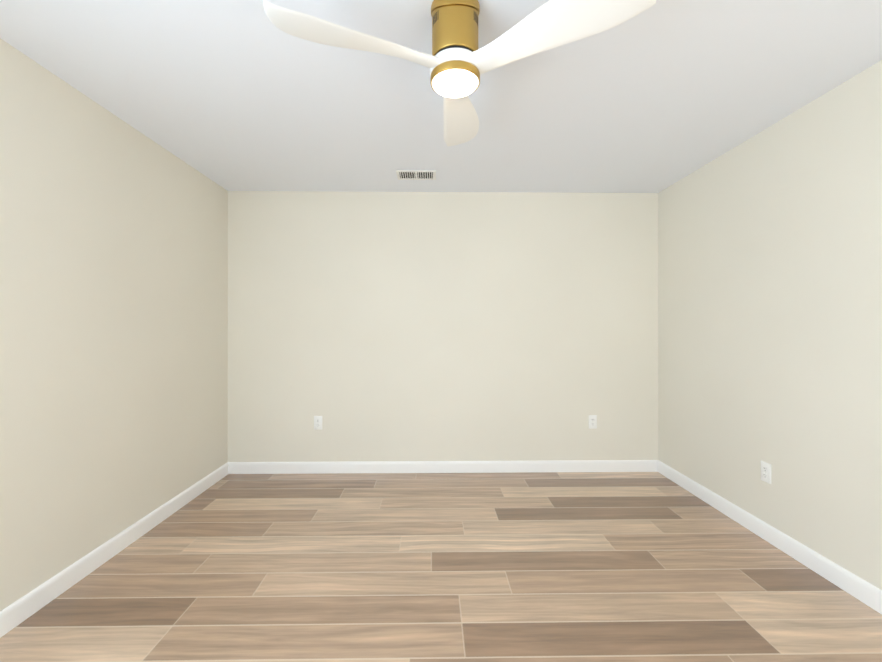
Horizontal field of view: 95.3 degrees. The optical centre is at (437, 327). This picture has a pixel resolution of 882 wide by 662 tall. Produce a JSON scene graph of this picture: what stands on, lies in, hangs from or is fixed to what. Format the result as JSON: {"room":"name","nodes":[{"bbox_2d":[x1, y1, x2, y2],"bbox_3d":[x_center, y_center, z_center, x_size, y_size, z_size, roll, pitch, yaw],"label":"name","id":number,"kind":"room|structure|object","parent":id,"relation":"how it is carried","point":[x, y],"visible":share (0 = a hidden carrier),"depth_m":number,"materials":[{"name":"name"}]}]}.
{"room":"empty room","nodes":[
{"label":"empty room","id":0,"kind":"room"},
{"bbox_2d":[0,38,227,610],"bbox_3d":[-1.844,0.038,1.433,0.120,2.440,4.080,0,0,-1],"label":"wall","id":1,"kind":"structure","parent":0,"point":[113,325],"depth_m":2.10,"materials":[{"name":"paint"}]},
{"bbox_2d":[0,463,227,637],"bbox_3d":[-1.776,1.209,1.425,0.015,0.098,4.065,0,0,-1],"label":"baseboard","id":2,"kind":"structure","parent":1,"relation":"attached to","point":[22,609],"depth_m":2.08,"materials":[{"name":"white paint"}]},
{"bbox_2d":[0,472,881,661],"bbox_3d":[0.091,1.318,1.459,3.990,0.120,4.320,0,0,-1],"label":"floor","id":3,"kind":"structure","parent":0,"point":[520,567],"depth_m":1.97,"materials":[{"name":"brown wood"}]},
{"bbox_2d":[0,0,881,192],"bbox_3d":[0.091,-1.242,1.462,3.990,0.120,4.320,0,0,-1],"label":"ceiling","id":4,"kind":"structure","parent":0,"point":[249,95],"depth_m":1.97,"materials":[{"name":"white paint"}]},
{"bbox_2d":[396,170,435,179],"bbox_3d":[-0.163,-1.176,3.109,0.300,0.009,0.180,0,0,-1],"label":"ceiling vent","id":5,"kind":"object","parent":4,"relation":"in","point":[416,174],"visible":1,"depth_m":3.10,"materials":[{"name":"white metal"}]},
{"bbox_2d":[263,0,655,145],"bbox_3d":[0.053,-1.030,1.624,1.187,0.304,1.045,0,0,-1],"label":"fan","id":6,"kind":"object","parent":4,"relation":"hanging from","point":[458,62],"visible":1,"depth_m":1.39,"materials":[{"name":"white plastic"}]},
{"bbox_2d":[228,191,657,461],"bbox_3d":[0.061,0.040,3.561,3.990,2.440,0.120,0,0,-1],"label":"wall","id":7,"kind":"structure","parent":0,"point":[444,326],"depth_m":3.50,"materials":[{"name":"paint"}]},
{"bbox_2d":[314,416,321,429],"bbox_3d":[-1.033,0.825,3.479,0.072,0.117,0.010,0,0,-1],"label":"electrical outlet","id":8,"kind":"object","parent":7,"relation":"attached to","point":[317,422],"visible":1,"depth_m":3.48,"materials":[{"name":"white plastic"}]},
{"bbox_2d":[227,460,658,473],"bbox_3d":[0.062,1.211,3.492,3.750,0.098,0.015,0,0,-1],"label":"baseboard","id":9,"kind":"structure","parent":7,"relation":"attached to","point":[441,466],"depth_m":3.49,"materials":[{"name":"white paint"}]},
{"bbox_2d":[589,415,596,428],"bbox_3d":[1.357,0.825,3.513,0.072,0.117,0.010,0,0,-1],"label":"electrical outlet","id":10,"kind":"object","parent":7,"relation":"attached to","point":[592,421],"visible":1,"depth_m":3.51,"materials":[{"name":"white plastic"}]},
{"bbox_2d":[658,60,881,589],"bbox_3d":[2.026,0.038,1.488,0.120,2.440,4.080,0,0,-1],"label":"wall","id":11,"kind":"structure","parent":0,"point":[770,295],"depth_m":2.24,"materials":[{"name":"paint"}]},
{"bbox_2d":[761,460,770,483],"bbox_3d":[1.948,0.859,2.386,0.010,0.117,0.072,0,0,-1],"label":"outlet","id":12,"kind":"object","parent":11,"relation":"attached to","point":[765,471],"visible":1,"depth_m":2.38,"materials":[{"name":"white plastic"}]},
{"bbox_2d":[658,461,881,613],"bbox_3d":[1.959,1.209,1.479,0.015,0.098,4.065,0,0,-1],"label":"baseboard","id":13,"kind":"structure","parent":11,"relation":"attached to","point":[860,589],"depth_m":2.23,"materials":[{"name":"white paint"}]}
]}

